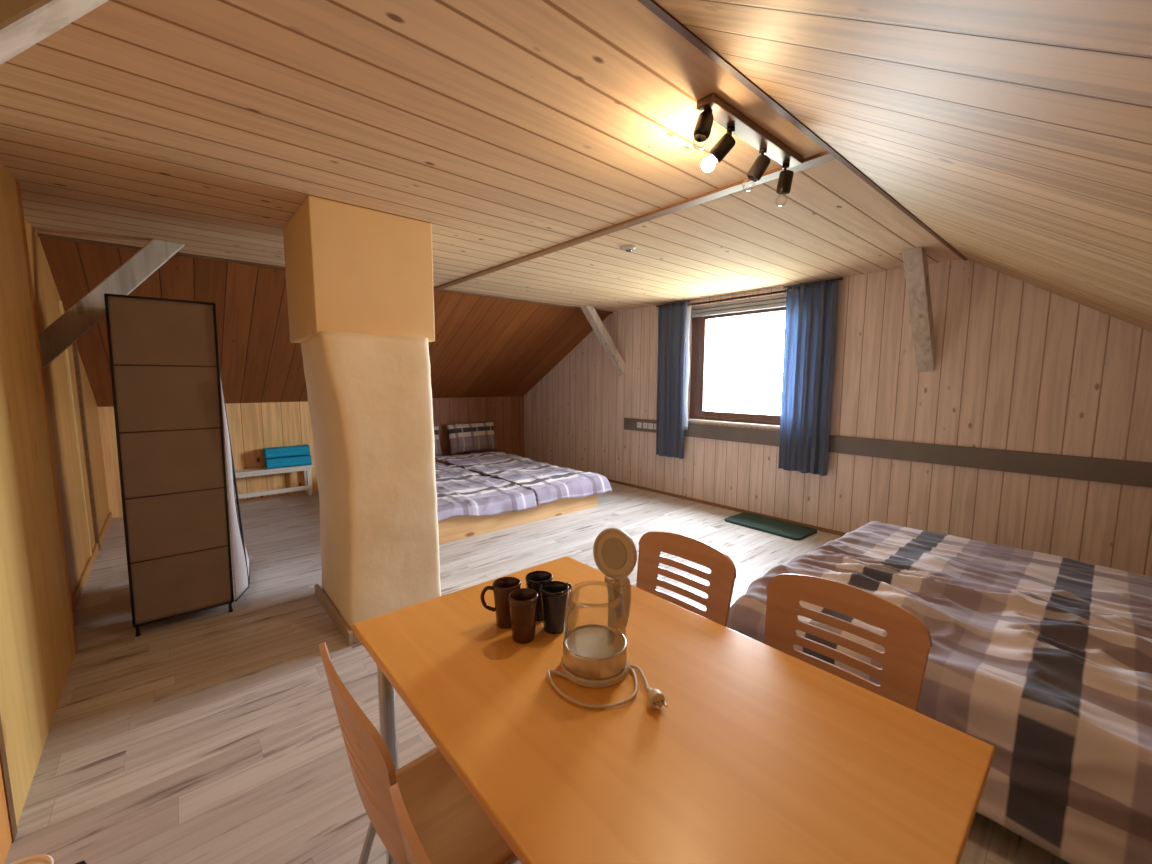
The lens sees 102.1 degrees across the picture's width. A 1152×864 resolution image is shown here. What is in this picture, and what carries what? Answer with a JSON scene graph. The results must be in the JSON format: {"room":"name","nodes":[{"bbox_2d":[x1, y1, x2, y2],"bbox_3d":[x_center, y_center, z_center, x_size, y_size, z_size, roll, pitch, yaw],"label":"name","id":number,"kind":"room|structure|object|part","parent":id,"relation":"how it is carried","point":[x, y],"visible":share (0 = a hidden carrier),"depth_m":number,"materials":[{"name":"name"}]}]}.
{"room":"attic bedroom","nodes":[
{"label":"attic bedroom","id":0,"kind":"room"},
{"bbox_2d":[0,161,74,856],"bbox_3d":[-0.982,0.198,0.284,0.200,2.380,5.180,-5,8,-41],"label":"wall","id":1,"kind":"structure","parent":0,"point":[37,652],"depth_m":1.87,"materials":[{"name":"brown wood"}]},
{"bbox_2d":[0,765,11,863],"bbox_3d":[-1.416,0.305,1.003,0.124,1.990,0.896,-5,8,-41],"label":"door","id":2,"kind":"structure","parent":1,"relation":"in","point":[5,834],"depth_m":1.39,"materials":[{"name":"orange wood"}]},
{"bbox_2d":[0,715,17,842],"bbox_3d":[-1.443,0.281,0.970,0.026,2.060,1.000,-5,8,-41],"label":"trim","id":3,"kind":"structure","parent":1,"relation":"attached to","point":[3,758],"depth_m":1.43,"materials":[{"name":"brown wood"}]},
{"bbox_2d":[16,181,77,654],"bbox_3d":[-2.608,-0.005,2.289,0.026,2.330,0.045,-5,8,-41],"label":"trim","id":4,"kind":"structure","parent":1,"relation":"attached to","point":[17,182],"depth_m":2.28,"materials":[{"name":"orange wood"}]},
{"bbox_2d":[0,0,108,64],"bbox_3d":[-0.748,-0.558,0.643,0.728,0.857,0.070,-5,8,-41],"label":"diagonal beam","id":5,"kind":"structure","parent":1,"relation":"attached to","point":[23,23],"depth_m":0.64,"materials":[{"name":"beige wood"}]},
{"bbox_2d":[638,0,967,260],"bbox_3d":[0.963,-1.109,1.794,5.192,0.021,0.020,-5,8,-41],"label":"trim","id":6,"kind":"structure","parent":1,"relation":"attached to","point":[651,5],"depth_m":1.49,"materials":[{"name":"brown wood"}]},
{"bbox_2d":[24,219,108,595],"bbox_3d":[-3.774,-0.155,3.389,0.140,2.380,3.200,-5,8,-41],"label":"wall","id":7,"kind":"structure","parent":0,"point":[46,295],"depth_m":3.19,"materials":[{"name":"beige wood"}]},
{"bbox_2d":[59,301,91,556],"bbox_3d":[-3.738,0.036,3.475,0.020,1.980,0.050,-5,8,-41],"label":"trim","id":8,"kind":"structure","parent":7,"relation":"attached to","point":[60,302],"depth_m":3.47,"materials":[{"name":"brown wood"}]},
{"bbox_2d":[72,340,100,550],"bbox_3d":[-4.000,0.116,3.795,0.030,1.750,0.080,-5,8,-41],"label":"trim","id":9,"kind":"structure","parent":7,"relation":"attached to","point":[74,345],"depth_m":3.78,"materials":[{"name":"brown wood"}]},
{"bbox_2d":[71,512,111,612],"bbox_3d":[-3.724,0.987,3.569,0.026,0.070,3.170,-5,8,-41],"label":"baseboard","id":10,"kind":"structure","parent":7,"relation":"attached to","point":[77,592],"depth_m":3.41,"materials":[{"name":"orange wood"}]},
{"bbox_2d":[39,239,184,368],"bbox_3d":[-2.894,-0.818,2.940,0.067,0.861,0.726,5,8,37],"label":"diagonal beam","id":11,"kind":"structure","parent":7,"relation":"attached to","point":[71,325],"depth_m":2.86,"materials":[{"name":"beige wood"}]},
{"bbox_2d":[37,233,612,313],"bbox_3d":[-1.476,-1.426,4.586,5.192,0.023,0.040,-5,8,-41],"label":"trim","id":12,"kind":"structure","parent":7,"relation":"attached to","point":[41,235],"depth_m":3.53,"materials":[{"name":"brown wood"}]},
{"bbox_2d":[98,396,523,517],"bbox_3d":[-2.896,0.116,6.400,5.592,1.174,0.120,-5,8,-41],"label":"wall","id":13,"kind":"structure","parent":0,"point":[253,427],"depth_m":5.70,"materials":[{"name":"brown wood"}]},
{"bbox_2d":[39,237,609,406],"bbox_3d":[-2.264,-0.960,5.550,5.592,1.556,2.400,-5,8,-41],"label":"ceiling","id":14,"kind":"structure","parent":0,"point":[482,346],"depth_m":4.88,"materials":[{"name":"brown wood"}]},
{"bbox_2d":[283,195,442,645],"bbox_3d":[-1.273,-0.066,2.856,0.640,2.330,0.835,-5,8,-41],"label":"pillar","id":15,"kind":"structure","parent":0,"point":[360,291],"depth_m":2.58,"materials":[{"name":"beige paint"}]},
{"bbox_2d":[0,0,960,311],"bbox_3d":[-0.258,-1.323,3.186,5.592,0.100,3.715,-5,8,-41],"label":"ceiling","id":16,"kind":"structure","parent":0,"point":[513,129],"depth_m":1.81,"materials":[{"name":"brown wood"}]},
{"bbox_2d":[620,245,634,251],"bbox_3d":[0.357,-1.260,3.208,0.104,0.028,0.104,-5,8,-41],"label":"ceiling detector","id":17,"kind":"object","parent":16,"relation":"attached to","point":[628,248],"visible":1,"depth_m":3.18,"materials":[{"name":"grey plastic"}]},
{"bbox_2d":[434,151,835,289],"bbox_3d":[-0.180,-1.279,3.260,0.070,0.024,3.715,-5,8,-41],"label":"trim","id":18,"kind":"structure","parent":16,"relation":"attached to","point":[823,157],"depth_m":2.52,"materials":[{"name":"brown wood"}]},
{"bbox_2d":[656,301,690,458],"bbox_3d":[1.136,-0.596,5.504,0.064,1.816,0.508,-5,8,-41],"label":"curtain","id":19,"kind":"object","parent":16,"relation":"hanging from","point":[673,320],"visible":1,"depth_m":5.49,"materials":[{"name":"blue fabric"}]},
{"bbox_3d":[1.125,-1.490,5.418,0.019,0.019,0.470,-5,8,-41],"label":"rail","id":20,"kind":"part","parent":19,"relation":"part of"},
{"bbox_2d":[692,93,802,205],"bbox_3d":[0.628,-1.020,1.744,0.692,0.179,0.137,-5,8,-41],"label":"track light","id":21,"kind":"object","parent":16,"relation":"attached to","point":[712,107],"visible":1,"depth_m":1.66,"materials":[{"name":"brown metal"}]},
{"bbox_3d":[0.405,-0.956,1.519,0.053,0.066,0.047,-5,8,-41],"label":"bulb","id":22,"kind":"part","parent":21,"relation":"part of","materials":[{"name":"clear glass"}]},
{"bbox_3d":[0.482,-0.972,1.673,0.047,0.061,0.060,-5,8,-41],"label":"bulb","id":23,"kind":"part","parent":21,"relation":"part of","materials":[{"name":"white glass"}]},
{"bbox_3d":[0.547,-1.053,1.645,0.027,0.043,0.028,-5,8,-41],"label":"swivel arm","id":24,"kind":"part","parent":21,"relation":"part of","materials":[{"name":"metal"}]},
{"bbox_3d":[0.721,-1.072,1.794,0.028,0.038,0.028,-5,8,-41],"label":"swivel arm","id":25,"kind":"part","parent":21,"relation":"part of","materials":[{"name":"metal"}]},
{"bbox_3d":[0.864,-1.086,1.918,0.027,0.037,0.028,-5,8,-41],"label":"swivel arm","id":26,"kind":"part","parent":21,"relation":"part of","materials":[{"name":"metal"}]},
{"bbox_2d":[778,277,842,475],"bbox_3d":[2.149,-0.489,4.341,0.070,1.766,0.521,-5,8,-41],"label":"curtain","id":27,"kind":"object","parent":16,"relation":"hanging from","point":[811,307],"visible":1,"depth_m":4.33,"materials":[{"name":"blue fabric"}]},
{"bbox_3d":[2.151,-1.357,4.244,0.019,0.019,0.520,-5,8,-41],"label":"rail","id":28,"kind":"part","parent":27,"relation":"part of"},
{"bbox_2d":[4,482,1069,863],"bbox_3d":[-0.094,1.138,3.266,5.792,0.150,8.830,-5,8,-41],"label":"floor","id":29,"kind":"structure","parent":0,"point":[214,735],"depth_m":2.04,"materials":[{"name":"brown wood"}]},
{"bbox_2d":[10,854,53,863],"bbox_3d":[-1.382,1.198,1.141,0.150,0.198,0.150,-5,8,-41],"label":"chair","id":30,"kind":"object","parent":29,"relation":"on","point":[42,858],"visible":1,"depth_m":1.19,"materials":[{"name":"brown wood"}]},
{"bbox_3d":[-1.381,1.111,1.132,0.134,0.014,0.134,-5,8,-41],"label":"lid","id":31,"kind":"part","parent":30,"relation":"part of","materials":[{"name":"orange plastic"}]},
{"bbox_2d":[104,293,249,636],"bbox_3d":[-2.442,0.162,2.930,0.609,1.856,0.738,-5,8,-41],"label":"folding screen","id":32,"kind":"object","parent":29,"relation":"on","point":[172,427],"visible":1,"depth_m":2.62,"materials":[{"name":"brown fabric"}]},
{"bbox_2d":[226,464,313,498],"bbox_3d":[-3.794,0.627,5.423,1.290,0.372,0.235,-5,8,-41],"label":"bench","id":33,"kind":"object","parent":29,"relation":"on","point":[306,469],"visible":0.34,"depth_m":5.50,"materials":[{"name":"white paint"}]},
{"bbox_3d":[-3.726,0.721,5.355,1.130,0.050,0.022,-5,8,-41],"label":"rail","id":34,"kind":"part","parent":33,"relation":"part of","materials":[{"name":"white paint"}]},
{"bbox_3d":[-3.726,0.493,5.330,1.250,0.029,0.022,-5,8,-41],"label":"rail","id":35,"kind":"part","parent":33,"relation":"part of","materials":[{"name":"white paint"}]},
{"bbox_3d":[-3.797,0.455,5.408,1.290,0.027,0.224,-5,8,-41],"label":"seat","id":36,"kind":"part","parent":33,"relation":"part of","materials":[{"name":"white paint"}]},
{"bbox_2d":[264,455,311,468],"bbox_3d":[-3.491,0.354,5.649,0.460,0.121,0.210,-5,8,-41],"label":"folded towel","id":37,"kind":"object","parent":33,"relation":"on","point":[279,462],"visible":0.91,"depth_m":5.57,"materials":[{"name":"blue fabric"}]},
{"bbox_2d":[263,444,309,457],"bbox_3d":[-3.497,0.231,5.631,0.455,0.116,0.210,-5,8,-41],"label":"folded towel","id":38,"kind":"object","parent":37,"relation":"on","point":[296,450],"visible":1,"depth_m":5.56,"materials":[{"name":"blue fabric"}]},
{"bbox_3d":[-3.399,0.593,5.864,0.045,0.343,0.045,-5,8,-41],"label":"leg","id":39,"kind":"part","parent":33,"relation":"part of","materials":[{"name":"white paint"}]},
{"bbox_3d":[-3.288,0.608,5.736,0.045,0.343,0.045,-5,8,-41],"label":"leg","id":40,"kind":"part","parent":33,"relation":"part of","materials":[{"name":"white paint"}]},
{"bbox_2d":[389,783,430,863],"bbox_3d":[0.035,0.898,0.719,0.518,0.866,0.411,-5,8,-41],"label":"dining chair","id":41,"kind":"object","parent":29,"relation":"on","point":[415,852],"visible":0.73,"depth_m":0.57,"materials":[{"name":"brown wood"}]},
{"bbox_2d":[319,642,518,863],"bbox_3d":[-0.258,0.858,1.072,0.518,0.866,0.411,-5,8,-41],"label":"dining chair","id":42,"kind":"object","parent":29,"relation":"on","point":[451,827],"visible":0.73,"depth_m":0.96,"materials":[{"name":"brown wood"}]},
{"bbox_3d":[-0.424,0.600,0.897,0.075,0.315,0.408,-5,8,-41],"label":"backrest","id":43,"kind":"part","parent":42,"relation":"part of","materials":[{"name":"brown wood"}]},
{"bbox_3d":[-0.512,1.069,1.117,0.151,0.435,0.026,-3,7,-28],"label":"leg","id":44,"kind":"part","parent":42,"relation":"part of","materials":[{"name":"silver metal"}]},
{"bbox_3d":[-0.218,0.854,1.106,0.401,0.056,0.385,-5,8,-41],"label":"seat","id":45,"kind":"part","parent":42,"relation":"part of","materials":[{"name":"brown wood"}]},
{"bbox_2d":[435,454,597,543],"bbox_3d":[-1.378,0.652,5.734,1.980,0.262,2.860,-5,8,-41],"label":"platform bed","id":46,"kind":"object","parent":29,"relation":"on","point":[450,529],"visible":0.08,"depth_m":4.48,"materials":[{"name":"brown wood"}]},
{"bbox_2d":[434,426,442,455],"bbox_3d":[-2.313,0.156,6.625,0.820,0.427,0.219,-5,8,-41],"label":"pillow","id":47,"kind":"object","parent":46,"relation":"on","point":[438,451],"visible":0.13,"depth_m":6.80,"materials":[{"name":"fabric"}]},
{"bbox_2d":[446,421,497,453],"bbox_3d":[-1.605,0.079,7.238,0.820,0.446,0.225,-5,8,-41],"label":"pillow","id":48,"kind":"object","parent":46,"relation":"on","point":[468,437],"visible":1,"depth_m":7.14,"materials":[{"name":"fabric"}]},
{"bbox_2d":[435,461,536,521],"bbox_3d":[-1.615,0.582,5.167,1.105,0.194,2.498,-5,8,-41],"label":"duvet","id":49,"kind":"object","parent":46,"relation":"on","point":[460,491],"visible":0.41,"depth_m":4.53,"materials":[{"name":"fabric"}]},
{"bbox_3d":[-0.999,0.508,6.056,0.968,0.046,2.810,-5,8,-41],"label":"mattress","id":50,"kind":"part","parent":46,"relation":"part of","materials":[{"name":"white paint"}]},
{"bbox_2d":[435,452,611,504],"bbox_3d":[-0.786,0.500,5.872,1.071,0.212,2.514,-5,8,-41],"label":"duvet","id":51,"kind":"object","parent":46,"relation":"on","point":[550,483],"visible":1,"depth_m":5.26,"materials":[{"name":"fabric"}]},
{"bbox_2d":[352,556,994,863],"bbox_3d":[0.078,0.929,1.120,0.777,0.745,1.244,-5,8,-41],"label":"dining table","id":52,"kind":"object","parent":29,"relation":"on","point":[757,753],"visible":0.87,"depth_m":0.86,"materials":[{"name":"brown wood"}]},
{"bbox_3d":[-0.531,0.920,1.326,0.044,0.715,0.044,-5,8,-41],"label":"leg","id":53,"kind":"part","parent":52,"relation":"part of","materials":[{"name":"silver metal"}]},
{"bbox_2d":[480,577,520,628],"bbox_3d":[-0.200,0.474,1.282,0.102,0.120,0.079,-5,8,-41],"label":"mug","id":54,"kind":"object","parent":52,"relation":"on","point":[501,587],"visible":0.9,"depth_m":1.27,"materials":[{"name":"brown ceramic"}]},
{"bbox_3d":[-0.241,0.459,1.278,0.041,0.075,0.010,-1,7,-11],"label":"handle","id":55,"kind":"part","parent":54,"relation":"part of","materials":[{"name":"brown ceramic"}]},
{"bbox_2d":[508,588,537,643],"bbox_3d":[-0.137,0.482,1.217,0.079,0.120,0.079,-5,8,-41],"label":"mug","id":56,"kind":"object","parent":52,"relation":"on","point":[523,602],"visible":1,"depth_m":1.19,"materials":[{"name":"brown ceramic"}]},
{"bbox_2d":[525,570,552,620],"bbox_3d":[-0.113,0.468,1.340,0.079,0.120,0.102,-5,8,-41],"label":"mug","id":57,"kind":"object","parent":52,"relation":"on","point":[534,580],"visible":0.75,"depth_m":1.31,"materials":[{"name":"black ceramic"}]},
{"bbox_2d":[540,581,571,633],"bbox_3d":[-0.048,0.476,1.266,0.102,0.120,0.079,-2,7,-18],"label":"mug","id":58,"kind":"object","parent":52,"relation":"on","point":[554,594],"visible":0.84,"depth_m":1.24,"materials":[{"name":"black ceramic"}]},
{"bbox_2d":[547,656,666,709],"bbox_3d":[0.070,0.546,1.035,0.208,0.035,0.292,-5,8,-41],"label":"base","id":59,"kind":"object","parent":52,"relation":"on","point":[655,698],"visible":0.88,"depth_m":1.02,"materials":[{"name":"grey plastic"}]},
{"bbox_3d":[0.049,0.556,1.023,0.222,0.013,0.135,-1,6,-6],"label":"cord","id":60,"kind":"part","parent":59,"relation":"part of","materials":[{"name":"white plastic"}]},
{"bbox_2d":[563,528,636,678],"bbox_3d":[0.064,0.387,1.106,0.151,0.298,0.225,5,8,39],"label":"electric kettle","id":61,"kind":"object","parent":59,"relation":"on","point":[592,651],"visible":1,"depth_m":1.10,"materials":[{"name":"clear glass"}]},
{"bbox_3d":[0.045,0.499,1.095,0.131,0.008,0.131,5,8,39],"label":"heating plate","id":62,"kind":"part","parent":61,"relation":"part of","materials":[{"name":"silver metal"}]},
{"bbox_3d":[0.095,0.296,1.134,0.123,0.122,0.035,5,8,39],"label":"lid","id":63,"kind":"part","parent":61,"relation":"part of","materials":[{"name":"grey plastic"}]},
{"bbox_3d":[0.113,0.420,1.171,0.035,0.148,0.070,5,8,39],"label":"handle","id":64,"kind":"part","parent":61,"relation":"part of","materials":[{"name":"grey plastic"}]},
{"bbox_2d":[636,531,735,626],"bbox_3d":[0.208,0.819,1.534,0.518,0.866,0.411,-5,8,-41],"label":"dining chair","id":65,"kind":"object","parent":29,"relation":"on","point":[722,576],"visible":0.38,"depth_m":1.63,"materials":[{"name":"brown wood"}]},
{"bbox_2d":[725,512,816,540],"bbox_3d":[1.890,0.911,4.554,0.433,0.022,0.780,-5,8,-41],"label":"floor mat","id":66,"kind":"object","parent":29,"relation":"on","point":[780,528],"visible":1,"depth_m":4.50,"materials":[{"name":"green fabric"}]},
{"bbox_2d":[764,574,931,711],"bbox_3d":[0.542,0.862,1.152,0.518,0.866,0.411,-5,8,-41],"label":"dining chair","id":67,"kind":"object","parent":29,"relation":"on","point":[907,643],"visible":0.45,"depth_m":1.24,"materials":[{"name":"brown wood"}]},
{"bbox_3d":[2.036,1.009,1.894,1.660,0.420,1.920,-5,8,-41],"label":"double bed","id":68,"kind":"object","parent":29,"relation":"on","visible":0},
{"bbox_2d":[727,521,1151,863],"bbox_3d":[1.986,0.923,1.910,1.853,0.544,2.152,-5,8,-41],"label":"bedspread","id":69,"kind":"object","parent":68,"relation":"on","point":[1044,660],"visible":0.78,"depth_m":1.53,"materials":[{"name":"fabric"}]},
{"bbox_2d":[524,259,1151,576],"bbox_3d":[1.950,-0.321,4.920,0.260,2.390,8.580,-5,8,-41],"label":"wall","id":70,"kind":"structure","parent":0,"point":[1020,365],"depth_m":3.67,"materials":[{"name":"brown wood"}]},
{"bbox_2d":[580,305,624,374],"bbox_3d":[0.348,-1.158,5.984,0.665,0.849,0.121,-4,8,-35],"label":"diagonal beam","id":71,"kind":"structure","parent":70,"relation":"attached to","point":[590,312],"depth_m":5.95,"materials":[{"name":"beige wood"}]},
{"bbox_2d":[637,422,641,427],"bbox_3d":[0.817,-0.090,6.016,0.012,0.072,0.072,-5,8,-41],"label":"power socket","id":72,"kind":"object","parent":70,"relation":"attached to","point":[639,424],"visible":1,"depth_m":6.01,"materials":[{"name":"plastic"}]},
{"bbox_2d":[648,423,652,428],"bbox_3d":[0.942,-0.074,5.873,0.012,0.072,0.072,-5,8,-41],"label":"power socket","id":73,"kind":"object","parent":70,"relation":"attached to","point":[650,425],"visible":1,"depth_m":5.87,"materials":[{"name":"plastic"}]},
{"bbox_2d":[608,479,845,535],"bbox_3d":[1.848,0.859,4.965,0.024,0.035,8.380,-5,8,-41],"label":"baseboard","id":74,"kind":"structure","parent":70,"relation":"attached to","point":[822,529],"depth_m":5.17,"materials":[{"name":"brown wood"}]},
{"bbox_2d":[688,291,785,428],"bbox_3d":[1.778,-0.750,4.934,0.140,1.354,1.340,-5,8,-41],"label":"window","id":75,"kind":"structure","parent":70,"relation":"in","point":[700,315],"depth_m":5.17,"materials":[{"name":"brown wood"}]},
{"bbox_3d":[1.758,-0.088,4.992,0.090,0.024,1.340,-5,8,-41],"label":"sill","id":76,"kind":"part","parent":75,"relation":"part of","materials":[{"name":"white paint"}]},
{"bbox_2d":[624,418,1151,487],"bbox_3d":[2.623,0.143,3.983,0.032,0.155,6.012,-5,8,-41],"label":"trim","id":77,"kind":"structure","parent":70,"relation":"attached to","point":[1125,472],"depth_m":3.55,"materials":[{"name":"grey wood"}]},
{"bbox_2d":[902,247,935,371],"bbox_3d":[2.559,-0.877,3.469,0.632,0.840,0.115,-5,8,-41],"label":"diagonal beam","id":78,"kind":"structure","parent":70,"relation":"attached to","point":[915,259],"depth_m":3.44,"materials":[{"name":"beige wood"}]},
{"bbox_2d":[654,0,1151,331],"bbox_3d":[1.881,-0.178,0.834,5.592,2.044,2.815,-5,8,-41],"label":"ceiling","id":79,"kind":"structure","parent":0,"point":[1019,132],"depth_m":0.99,"materials":[{"name":"brown wood"}]}
]}

